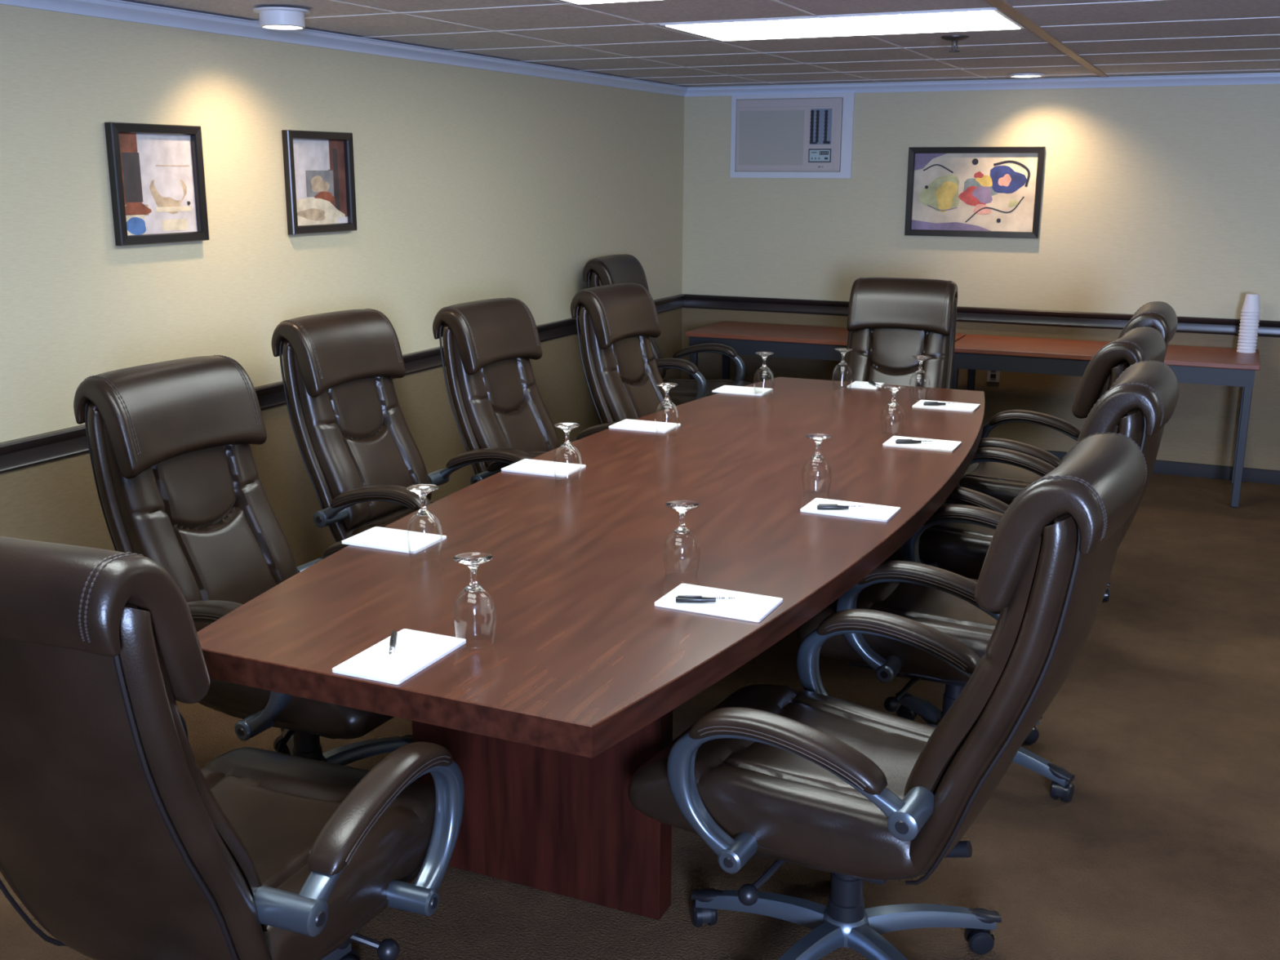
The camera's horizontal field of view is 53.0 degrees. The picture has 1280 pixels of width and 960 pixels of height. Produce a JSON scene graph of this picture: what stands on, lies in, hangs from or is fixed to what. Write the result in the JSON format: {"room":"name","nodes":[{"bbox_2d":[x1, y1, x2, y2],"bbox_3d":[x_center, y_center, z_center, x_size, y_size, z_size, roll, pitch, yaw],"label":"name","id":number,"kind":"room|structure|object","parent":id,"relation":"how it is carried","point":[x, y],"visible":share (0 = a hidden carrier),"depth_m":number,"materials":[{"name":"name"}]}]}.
{"room":"conference room","nodes":[
{"label":"conference room","id":0,"kind":"room"},
{"bbox_2d":[0,4,684,566],"bbox_3d":[-1.718,-0.393,4.071,0.122,2.156,9.350,6,15,24],"label":"wall","id":1,"kind":"structure","parent":0,"point":[472,184],"depth_m":4.74,"materials":[{"name":"beige paint"}]},
{"bbox_2d":[104,122,208,245],"bbox_3d":[-1.545,-0.952,4.135,0.028,0.372,0.384,6,15,24],"label":"framed picture","id":2,"kind":"object","parent":1,"relation":"attached to","point":[157,177],"visible":1,"depth_m":4.13,"materials":[{"name":"black"}]},
{"bbox_2d":[118,133,197,235],"bbox_3d":[-1.555,-0.952,4.136,0.001,0.314,0.331,6,15,24],"label":"print","id":3,"kind":"object","parent":2,"relation":"attached to","point":[159,171],"depth_m":4.15},
{"bbox_2d":[281,129,356,234],"bbox_3d":[-1.206,-1.126,4.860,0.028,0.372,0.384,6,15,24],"label":"framed picture","id":4,"kind":"object","parent":1,"relation":"attached to","point":[319,166],"visible":1,"depth_m":4.86,"materials":[{"name":"black"}]},
{"bbox_2d":[293,138,347,225],"bbox_3d":[-1.214,-1.127,4.864,0.001,0.314,0.326,6,15,24],"label":"print","id":5,"kind":"object","parent":4,"relation":"attached to","point":[320,166],"depth_m":4.87},
{"bbox_2d":[0,293,684,473],"bbox_3d":[-1.651,-0.157,4.096,0.032,0.086,9.350,6,15,24],"label":"trim","id":6,"kind":"structure","parent":1,"relation":"attached to","point":[27,451],"depth_m":3.97,"materials":[{"name":"black wood"}]},
{"bbox_2d":[0,0,688,96],"bbox_3d":[-1.641,-1.402,3.793,0.044,0.052,9.350,6,15,24],"label":"trim","id":7,"kind":"structure","parent":1,"relation":"attached to","point":[118,10],"depth_m":4.74,"materials":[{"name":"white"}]},
{"bbox_2d":[0,473,1279,959],"bbox_3d":[1.326,1.038,2.990,6.820,0.100,9.590,6,15,24],"label":"floor","id":8,"kind":"structure","parent":0,"point":[1165,721],"depth_m":3.37,"materials":[{"name":"brown carpet"}]},
{"bbox_2d":[0,536,464,959],"bbox_3d":[-0.754,0.564,2.233,0.710,1.164,0.894,5,15,21],"label":"chair","id":9,"kind":"object","parent":8,"relation":"on","point":[114,838],"visible":1,"depth_m":1.90,"materials":[{"name":"leather"}]},
{"bbox_2d":[153,635,267,931],"bbox_3d":[-0.840,0.438,1.978,0.482,0.593,0.238,5,15,21],"label":"cushion","id":10,"kind":"object","parent":9,"relation":"on","point":[192,891],"depth_m":1.84,"materials":[{"name":"brown leather"}]},
{"bbox_2d":[73,355,413,765],"bbox_3d":[-0.930,0.298,3.344,0.894,1.159,0.710,7,15,26],"label":"chair","id":11,"kind":"object","parent":8,"relation":"on","point":[180,487],"visible":0.56,"depth_m":3.31,"materials":[{"name":"leather"}]},
{"bbox_2d":[102,420,298,631],"bbox_3d":[-1.140,0.098,3.404,0.238,0.593,0.482,7,15,26],"label":"cushion","id":12,"kind":"object","parent":11,"relation":"on","point":[188,497],"depth_m":3.34,"materials":[{"name":"brown leather"}]},
{"bbox_2d":[271,308,533,542],"bbox_3d":[-0.739,0.037,4.396,0.894,1.174,0.712,7,15,26],"label":"chair","id":13,"kind":"object","parent":8,"relation":"on","point":[362,455],"visible":0.53,"depth_m":4.36,"materials":[{"name":"leather"}]},
{"bbox_2d":[294,354,431,530],"bbox_3d":[-0.948,-0.170,4.455,0.238,0.593,0.482,7,15,26],"label":"cushion","id":14,"kind":"object","parent":13,"relation":"on","point":[353,431],"depth_m":4.37,"materials":[{"name":"brown leather"}]},
{"bbox_2d":[432,297,617,484],"bbox_3d":[-0.296,-0.089,4.956,0.894,1.159,0.710,7,15,27],"label":"chair","id":15,"kind":"object","parent":8,"relation":"on","point":[489,345],"visible":0.44,"depth_m":4.92,"materials":[{"name":"leather"}]},
{"bbox_2d":[453,335,560,465],"bbox_3d":[-0.503,-0.290,5.021,0.238,0.593,0.482,7,15,27],"label":"cushion","id":16,"kind":"object","parent":15,"relation":"on","point":[498,402],"depth_m":4.94,"materials":[{"name":"brown leather"}]},
{"bbox_2d":[196,377,985,919],"bbox_3d":[0.273,0.337,4.068,1.284,0.750,3.715,6,15,24],"label":"conference table","id":17,"kind":"object","parent":8,"relation":"on","point":[548,717],"visible":0.76,"depth_m":2.97,"materials":[{"name":"brown wood"}]},
{"bbox_2d":[342,526,446,553],"bbox_3d":[-0.616,0.150,3.222,0.216,0.006,0.150,6,15,23],"label":"notepad","id":18,"kind":"object","parent":17,"relation":"on","point":[376,537],"visible":1,"depth_m":3.21,"materials":[{"name":"white paper"}]},
{"bbox_2d":[332,628,466,684],"bbox_3d":[-0.457,0.335,2.456,0.148,0.006,0.238,6,15,23],"label":"notepad","id":19,"kind":"object","parent":17,"relation":"on","point":[415,651],"visible":1,"depth_m":2.44,"materials":[{"name":"white paper"}]},
{"bbox_2d":[388,630,397,660],"bbox_3d":[-0.477,0.319,2.476,0.013,0.015,0.142,-2,14,-7],"label":"ballpoint pen","id":20,"kind":"object","parent":19,"relation":"on","point":[393,642],"visible":1,"depth_m":2.48,"materials":[{"name":"black"}]},
{"bbox_2d":[406,484,441,556],"bbox_3d":[-0.516,0.102,3.067,0.086,0.174,0.086,6,15,24],"label":"water goblet","id":21,"kind":"object","parent":17,"relation":"on","point":[422,490],"visible":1,"depth_m":3.05,"materials":[{"name":"clear glass"}]},
{"bbox_2d":[452,551,496,639],"bbox_3d":[-0.323,0.233,2.500,0.086,0.174,0.086,6,15,24],"label":"water goblet","id":22,"kind":"object","parent":17,"relation":"on","point":[473,560],"visible":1,"depth_m":2.48,"materials":[{"name":"clear glass"}]},
{"bbox_2d":[501,458,586,477],"bbox_3d":[-0.300,-0.038,4.003,0.218,0.006,0.160,6,15,23],"label":"notepad","id":23,"kind":"object","parent":17,"relation":"on","point":[544,468],"visible":1,"depth_m":3.99,"materials":[{"name":"white paper"}]},
{"bbox_2d":[554,422,579,479],"bbox_3d":[-0.216,-0.079,3.821,0.086,0.174,0.086,6,15,24],"label":"water goblet","id":24,"kind":"object","parent":17,"relation":"on","point":[566,428],"visible":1,"depth_m":3.80,"materials":[{"name":"clear glass"}]},
{"bbox_2d":[608,418,680,433],"bbox_3d":[0.017,-0.196,4.665,0.220,0.006,0.160,6,15,23],"label":"notepad","id":25,"kind":"object","parent":17,"relation":"on","point":[628,424],"visible":1,"depth_m":4.65,"materials":[{"name":"white paper"}]},
{"bbox_2d":[654,382,679,431],"bbox_3d":[0.094,-0.251,4.511,0.086,0.174,0.086,6,15,24],"label":"water goblet","id":26,"kind":"object","parent":17,"relation":"on","point":[666,386],"visible":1,"depth_m":4.49,"materials":[{"name":"clear glass"}]},
{"bbox_2d":[662,500,700,576],"bbox_3d":[0.095,0.138,2.926,0.086,0.174,0.086,6,15,24],"label":"water goblet","id":27,"kind":"object","parent":17,"relation":"on","point":[682,507],"visible":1,"depth_m":2.91,"materials":[{"name":"clear glass"}]},
{"bbox_2d":[654,583,782,622],"bbox_3d":[0.170,0.263,2.765,0.240,0.006,0.152,7,15,25],"label":"notepad","id":28,"kind":"object","parent":17,"relation":"on","point":[753,607],"visible":1,"depth_m":2.75,"materials":[{"name":"white paper"}]},
{"bbox_2d":[675,595,742,602],"bbox_3d":[0.147,0.255,2.750,0.142,0.015,0.013,0,14,0],"label":"ballpoint pen","id":29,"kind":"object","parent":28,"relation":"on","point":[680,598],"visible":1,"depth_m":2.75,"materials":[{"name":"black plastic"}]},
{"bbox_2d":[711,385,773,395],"bbox_3d":[0.433,-0.379,5.425,0.220,0.006,0.160,6,15,23],"label":"notepad","id":30,"kind":"object","parent":17,"relation":"on","point":[725,388],"visible":1,"depth_m":5.40,"materials":[{"name":"white paper"}]},
{"bbox_2d":[754,351,773,391],"bbox_3d":[0.511,-0.438,5.293,0.086,0.174,0.086,6,15,24],"label":"water goblet","id":31,"kind":"object","parent":17,"relation":"on","point":[764,354],"visible":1,"depth_m":5.27,"materials":[{"name":"clear glass"}]},
{"bbox_2d":[803,433,831,494],"bbox_3d":[0.508,-0.042,3.678,0.086,0.174,0.086,6,15,24],"label":"water goblet","id":32,"kind":"object","parent":17,"relation":"on","point":[818,438],"visible":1,"depth_m":3.66,"materials":[{"name":"clear glass"}]},
{"bbox_2d":[832,347,853,387],"bbox_3d":[0.861,-0.470,5.455,0.086,0.174,0.086,6,15,24],"label":"water goblet","id":33,"kind":"object","parent":17,"relation":"on","point":[843,351],"visible":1,"depth_m":5.43,"materials":[{"name":"clear glass"}]},
{"bbox_2d":[800,497,900,521],"bbox_3d":[0.577,0.081,3.523,0.243,0.006,0.145,7,15,25],"label":"notepad","id":34,"kind":"object","parent":17,"relation":"on","point":[875,512],"visible":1,"depth_m":3.50,"materials":[{"name":"white paper"}]},
{"bbox_2d":[817,503,869,509],"bbox_3d":[0.555,0.074,3.508,0.142,0.015,0.013,0,14,0],"label":"ballpoint pen","id":35,"kind":"object","parent":34,"relation":"on","point":[821,506],"visible":1,"depth_m":3.50,"materials":[{"name":"black plastic"}]},
{"bbox_2d":[847,381,884,389],"bbox_3d":[0.979,-0.411,5.567,0.130,0.006,0.150,6,15,23],"label":"notepad","id":36,"kind":"object","parent":17,"relation":"on","point":[859,384],"visible":0.97,"depth_m":5.54,"materials":[{"name":"white paper"}]},
{"bbox_2d":[868,380,881,387],"bbox_3d":[1.012,-0.412,5.526,0.013,0.015,0.142,-2,14,-10],"label":"ballpoint pen","id":37,"kind":"object","parent":36,"relation":"on","point":[871,382],"visible":1,"depth_m":5.53,"materials":[{"name":"black plastic"}]},
{"bbox_2d":[880,384,905,434],"bbox_3d":[0.890,-0.244,4.519,0.086,0.174,0.086,6,15,24],"label":"water goblet","id":38,"kind":"object","parent":17,"relation":"on","point":[894,388],"visible":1,"depth_m":4.50,"materials":[{"name":"clear glass"}]},
{"bbox_2d":[908,355,930,398],"bbox_3d":[1.135,-0.415,5.205,0.086,0.174,0.086,6,15,24],"label":"water goblet","id":39,"kind":"object","parent":17,"relation":"on","point":[921,358],"visible":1,"depth_m":5.18,"materials":[{"name":"clear glass"}]},
{"bbox_2d":[882,435,961,452],"bbox_3d":[0.961,-0.123,4.374,0.236,0.006,0.160,6,15,24],"label":"notepad","id":40,"kind":"object","parent":17,"relation":"on","point":[946,446],"visible":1,"depth_m":4.35,"materials":[{"name":"white paper"}]},
{"bbox_2d":[895,439,937,443],"bbox_3d":[0.939,-0.131,4.359,0.142,0.015,0.013,0,14,0],"label":"ballpoint pen","id":41,"kind":"object","parent":40,"relation":"on","point":[898,441],"visible":1,"depth_m":4.36,"materials":[{"name":"black plastic"}]},
{"bbox_2d":[911,400,980,412],"bbox_3d":[1.213,-0.293,5.083,0.238,0.006,0.160,6,15,24],"label":"notepad","id":42,"kind":"object","parent":17,"relation":"on","point":[969,407],"visible":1,"depth_m":5.05,"materials":[{"name":"white paper"}]},
{"bbox_2d":[923,401,959,405],"bbox_3d":[1.190,-0.301,5.069,0.142,0.015,0.013,0,14,0],"label":"ballpoint pen","id":43,"kind":"object","parent":42,"relation":"on","point":[926,403],"visible":1,"depth_m":5.07,"materials":[{"name":"black plastic"}]},
{"bbox_2d":[570,282,707,424],"bbox_3d":[0.186,-0.254,5.646,0.894,1.159,0.719,8,15,29],"label":"chair","id":44,"kind":"object","parent":8,"relation":"on","point":[618,322],"visible":0.36,"depth_m":5.59,"materials":[{"name":"leather"}]},
{"bbox_2d":[588,315,674,422],"bbox_3d":[-0.020,-0.455,5.713,0.238,0.593,0.482,8,15,29],"label":"cushion","id":45,"kind":"object","parent":44,"relation":"on","point":[624,373],"depth_m":5.61,"materials":[{"name":"brown leather"}]},
{"bbox_2d":[582,254,752,406],"bbox_3d":[0.180,-0.593,6.956,0.894,1.204,0.710,6,15,22],"label":"chair","id":46,"kind":"object","parent":8,"relation":"on","point":[614,268],"visible":0.42,"depth_m":6.91,"materials":[{"name":"leather"}]},
{"bbox_2d":[599,279,666,378],"bbox_3d":[-0.036,-0.811,6.996,0.238,0.593,0.482,6,15,22],"label":"cushion","id":47,"kind":"object","parent":46,"relation":"on","point":[657,355],"depth_m":7.11,"materials":[{"name":"brown leather"}]},
{"bbox_2d":[685,320,965,382],"bbox_3d":[1.079,-0.503,7.593,1.509,0.735,0.620,6,15,24],"label":"side table","id":48,"kind":"object","parent":8,"relation":"on","point":[784,340],"visible":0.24,"depth_m":7.43,"materials":[{"name":"brown wood"}]},
{"bbox_2d":[627,432,1146,959],"bbox_3d":[0.482,0.476,2.595,0.894,1.174,0.711,8,15,29],"label":"chair","id":49,"kind":"object","parent":8,"relation":"on","point":[811,778],"visible":1,"depth_m":2.39,"materials":[{"name":"brown leather"}]},
{"bbox_2d":[903,534,1042,797],"bbox_3d":[0.688,0.322,2.439,0.238,0.593,0.482,8,15,29],"label":"cushion","id":50,"kind":"object","parent":49,"relation":"on","point":[1010,580],"depth_m":2.21,"materials":[{"name":"brown leather"}]},
{"bbox_2d":[841,277,957,388],"bbox_3d":[1.112,-0.305,5.858,0.720,1.164,0.894,6,15,22],"label":"chair","id":51,"kind":"object","parent":8,"relation":"on","point":[891,321],"visible":0.36,"depth_m":6.01,"materials":[{"name":"leather"}]},
{"bbox_2d":[844,328,950,388],"bbox_3d":[1.198,-0.532,6.028,0.482,0.593,0.238,6,15,22],"label":"cushion","id":52,"kind":"object","parent":51,"relation":"on","point":[879,355],"depth_m":6.02,"materials":[{"name":"brown leather"}]},
{"bbox_2d":[796,360,1178,802],"bbox_3d":[0.935,0.255,3.514,0.894,1.174,0.721,7,15,26],"label":"chair","id":53,"kind":"object","parent":8,"relation":"on","point":[1138,406],"visible":0.56,"depth_m":3.38,"materials":[{"name":"leather"}]},
{"bbox_2d":[1112,424,1118,433],"bbox_3d":[1.148,0.098,3.373,0.238,0.593,0.482,7,15,26],"label":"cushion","id":54,"kind":"object","parent":53,"relation":"on","point":[1115,427],"depth_m":3.07,"materials":[{"name":"brown leather"}]},
{"bbox_2d":[884,326,1166,580],"bbox_3d":[1.244,0.057,4.364,0.894,1.164,0.710,8,15,29],"label":"chair","id":55,"kind":"object","parent":8,"relation":"on","point":[961,548],"visible":0.35,"depth_m":4.19,"materials":[{"name":"leather"}]},
{"bbox_2d":[1086,373,1111,417],"bbox_3d":[1.449,-0.092,4.209,0.238,0.593,0.482,8,15,29],"label":"cushion","id":56,"kind":"object","parent":55,"relation":"on","point":[1097,384],"depth_m":3.92,"materials":[{"name":"brown leather"}]},
{"bbox_2d":[957,301,1177,601],"bbox_3d":[1.578,-0.114,5.053,0.894,1.174,0.710,6,15,24],"label":"chair","id":57,"kind":"object","parent":8,"relation":"on","point":[1002,482],"visible":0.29,"depth_m":4.92,"materials":[{"name":"leather"}]},
{"bbox_2d":[951,333,1260,507],"bbox_3d":[2.477,-0.349,6.976,1.533,0.735,0.620,6,15,24],"label":"side table","id":58,"kind":"object","parent":8,"relation":"on","point":[1227,366],"visible":0.66,"depth_m":6.74,"materials":[{"name":"brown wood"}]},
{"bbox_2d":[1236,348,1256,353],"bbox_3d":[3.191,-0.719,6.752,0.094,0.094,0.094,6,15,24],"label":"foam cup","id":59,"kind":"object","parent":58,"relation":"on","point":[1238,350],"visible":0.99,"depth_m":6.72,"materials":[{"name":"white plastic"}]},
{"bbox_2d":[1236,345,1256,350],"bbox_3d":[3.191,-0.736,6.747,0.094,0.094,0.094,6,15,24],"label":"foam cup","id":60,"kind":"object","parent":59,"relation":"on","point":[1239,347],"visible":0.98,"depth_m":6.72,"materials":[{"name":"white plastic"}]},
{"bbox_2d":[1237,342,1257,346],"bbox_3d":[3.191,-0.753,6.743,0.094,0.094,0.094,6,15,24],"label":"foam cup","id":61,"kind":"object","parent":60,"relation":"on","point":[1249,344],"visible":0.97,"depth_m":6.72,"materials":[{"name":"white plastic"}]},
{"bbox_2d":[1237,338,1257,342],"bbox_3d":[3.191,-0.770,6.739,0.094,0.094,0.094,6,15,24],"label":"foam cup","id":62,"kind":"object","parent":61,"relation":"on","point":[1240,340],"visible":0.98,"depth_m":6.71,"materials":[{"name":"white plastic"}]},
{"bbox_2d":[1237,335,1257,339],"bbox_3d":[3.191,-0.787,6.735,0.094,0.094,0.094,6,15,24],"label":"foam cup","id":63,"kind":"object","parent":62,"relation":"on","point":[1241,337],"visible":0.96,"depth_m":6.71,"materials":[{"name":"white plastic"}]},
{"bbox_2d":[1238,332,1257,336],"bbox_3d":[3.191,-0.804,6.731,0.094,0.094,0.094,6,15,24],"label":"foam cup","id":64,"kind":"object","parent":63,"relation":"on","point":[1242,334],"visible":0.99,"depth_m":6.71,"materials":[{"name":"white plastic"}]},
{"bbox_2d":[1238,328,1258,333],"bbox_3d":[3.191,-0.821,6.727,0.094,0.094,0.094,6,15,24],"label":"foam cup","id":65,"kind":"object","parent":64,"relation":"on","point":[1243,331],"visible":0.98,"depth_m":6.70,"materials":[{"name":"white plastic"}]},
{"bbox_2d":[1239,325,1258,329],"bbox_3d":[3.191,-0.838,6.723,0.094,0.094,0.094,6,15,24],"label":"foam cup","id":66,"kind":"object","parent":65,"relation":"on","point":[1244,327],"visible":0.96,"depth_m":6.70,"materials":[{"name":"white plastic"}]},
{"bbox_2d":[1239,322,1258,326],"bbox_3d":[3.191,-0.855,6.719,0.094,0.094,0.094,6,15,24],"label":"foam cup","id":67,"kind":"object","parent":66,"relation":"on","point":[1246,324],"visible":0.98,"depth_m":6.69,"materials":[{"name":"white plastic"}]},
{"bbox_2d":[1240,315,1259,319],"bbox_3d":[3.192,-0.889,6.710,0.094,0.094,0.094,6,15,24],"label":"foam cup","id":68,"kind":"object","parent":67,"relation":"on","point":[1250,317],"visible":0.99,"depth_m":6.68,"materials":[{"name":"white plastic"}]},
{"bbox_2d":[1240,311,1260,316],"bbox_3d":[3.192,-0.906,6.706,0.094,0.094,0.094,6,15,24],"label":"foam cup","id":69,"kind":"object","parent":68,"relation":"on","point":[1252,314],"visible":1,"depth_m":6.68,"materials":[{"name":"white plastic"}]},
{"bbox_2d":[1240,293,1260,312],"bbox_3d":[3.192,-0.923,6.702,0.094,0.094,0.094,6,15,24],"label":"foam cup","id":70,"kind":"object","parent":69,"relation":"on","point":[1251,302],"visible":1,"depth_m":6.67,"materials":[{"name":"white plastic"}]},
{"bbox_2d":[1240,318,1259,323],"bbox_3d":[3.191,-0.872,6.715,0.094,0.094,0.094,6,15,24],"label":"foam cup","id":71,"kind":"object","parent":66,"relation":"on","point":[1247,321],"visible":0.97,"depth_m":6.69,"materials":[{"name":"white plastic"}]},
{"bbox_2d":[120,0,1279,86],"bbox_3d":[1.334,-1.152,2.461,6.820,0.094,9.590,6,15,24],"label":"ceiling","id":72,"kind":"structure","parent":0,"point":[654,11],"depth_m":4.94,"materials":[{"name":"tile"}]},
{"bbox_2d":[253,6,310,30],"bbox_3d":[-1.142,-1.472,4.101,0.175,0.053,0.175,6,15,24],"label":"recessed light","id":73,"kind":"object","parent":72,"relation":"in","point":[270,17],"visible":1,"depth_m":4.05,"materials":[{"name":"white plastic"}]},
{"bbox_2d":[560,0,653,4],"bbox_3d":[0.210,-1.342,3.449,1.159,0.009,0.601,6,15,24],"label":"recessed light","id":74,"kind":"object","parent":72,"relation":"in","point":[575,2],"visible":1,"depth_m":3.85,"materials":[{"name":"white plastic"}]},
{"bbox_2d":[253,0,1279,84],"bbox_3d":[1.333,-1.106,2.472,6.580,0.004,9.350,6,15,24],"label":"trim","id":75,"kind":"structure","parent":72,"relation":"attached to","point":[775,1],"depth_m":5.10,"materials":[{"name":"white metal"}]},
{"bbox_2d":[659,8,1025,40],"bbox_3d":[0.721,-1.604,4.541,1.159,0.009,0.601,6,15,24],"label":"recessed light","id":76,"kind":"object","parent":72,"relation":"in","point":[978,20],"visible":0.94,"depth_m":4.47,"materials":[{"name":"white plastic"}]},
{"bbox_2d":[941,35,968,52],"bbox_3d":[1.203,-1.667,4.912,0.104,0.056,0.104,6,15,24],"label":"sprinkler","id":77,"kind":"object","parent":72,"relation":"attached to","point":[954,39],"visible":1,"depth_m":4.89,"materials":[{"name":"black metal"}]},
{"bbox_2d":[1008,73,1045,77],"bbox_3d":[2.041,-2.134,6.781,0.189,0.013,0.189,6,15,24],"label":"recessed light","id":78,"kind":"object","parent":72,"relation":"in","point":[1013,75],"visible":1,"depth_m":6.73,"materials":[{"name":"white plastic"}]},
{"bbox_2d":[986,0,1109,77],"bbox_3d":[0.579,-1.186,2.806,0.040,0.008,9.350,6,15,24],"label":"trim","id":79,"kind":"structure","parent":72,"relation":"attached to","point":[1002,5],"depth_m":4.71,"materials":[{"name":"beige"}]},
{"bbox_2d":[681,71,1279,471],"bbox_3d":[3.290,-1.063,6.915,6.820,2.156,0.122,6,15,24],"label":"wall","id":80,"kind":"structure","parent":0,"point":[1171,195],"depth_m":7.22,"materials":[{"name":"beige paint"}]},
{"bbox_2d":[735,97,843,171],"bbox_3d":[0.886,-2.068,7.706,0.657,0.419,0.046,6,15,24],"label":"air conditioner","id":81,"kind":"object","parent":80,"relation":"attached to","point":[776,135],"visible":1,"depth_m":7.69,"materials":[{"name":"grey plastic"}]},
{"bbox_2d":[738,110,804,164],"bbox_3d":[0.788,-2.060,7.736,0.407,0.319,0.005,6,15,24],"label":"grille","id":82,"kind":"object","parent":81,"relation":"attached to","point":[766,137],"depth_m":7.73,"materials":[{"name":"grey plastic"}]},
{"bbox_2d":[809,108,832,144],"bbox_3d":[1.068,-2.089,7.595,0.130,0.204,0.010,6,15,24],"label":"air vent","id":83,"kind":"object","parent":81,"relation":"attached to","point":[820,119],"depth_m":7.60,"materials":[{"name":"black"}]},
{"bbox_2d":[729,92,854,178],"bbox_3d":[0.906,-2.064,7.711,0.760,0.489,0.022,6,15,24],"label":"trim","id":84,"kind":"structure","parent":80,"relation":"attached to","point":[848,106],"depth_m":7.64,"materials":[{"name":"white"}]},
{"bbox_2d":[904,146,1045,238],"bbox_3d":[1.902,-1.644,7.338,0.756,0.500,0.030,6,15,24],"label":"framed picture","id":85,"kind":"object","parent":80,"relation":"attached to","point":[985,192],"visible":1,"depth_m":7.34,"materials":[{"name":"black"}]},
{"bbox_2d":[683,293,1279,337],"bbox_3d":[3.258,-0.819,6.904,6.580,0.086,0.032,6,15,24],"label":"trim","id":86,"kind":"structure","parent":80,"relation":"attached to","point":[1268,328],"depth_m":7.39,"materials":[{"name":"black wood"}]},
{"bbox_2d":[684,72,1279,96],"bbox_3d":[3.260,-2.062,6.598,6.580,0.052,0.044,6,15,24],"label":"trim","id":87,"kind":"structure","parent":80,"relation":"attached to","point":[1268,77],"depth_m":7.15,"materials":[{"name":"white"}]},
{"bbox_2d":[986,370,999,382],"bbox_3d":[2.069,-0.630,7.516,0.072,0.115,0.009,6,15,24],"label":"wall outlet","id":88,"kind":"object","parent":80,"relation":"attached to","point":[992,375],"visible":0.52,"depth_m":7.52,"materials":[{"name":"grey plastic"}]},
{"bbox_2d":[990,373,995,377],"bbox_3d":[2.067,-0.609,7.519,0.032,0.024,0.004,6,15,24],"label":"socket","id":89,"kind":"object","parent":88,"relation":"attached to","point":[992,375],"depth_m":7.52,"materials":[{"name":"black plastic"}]},
{"bbox_2d":[1044,449,1279,484],"bbox_3d":[3.259,-0.038,7.101,6.580,0.076,0.014,6,15,24],"label":"baseboard","id":90,"kind":"structure","parent":80,"relation":"attached to","point":[1162,467],"depth_m":7.14,"materials":[{"name":"black"}]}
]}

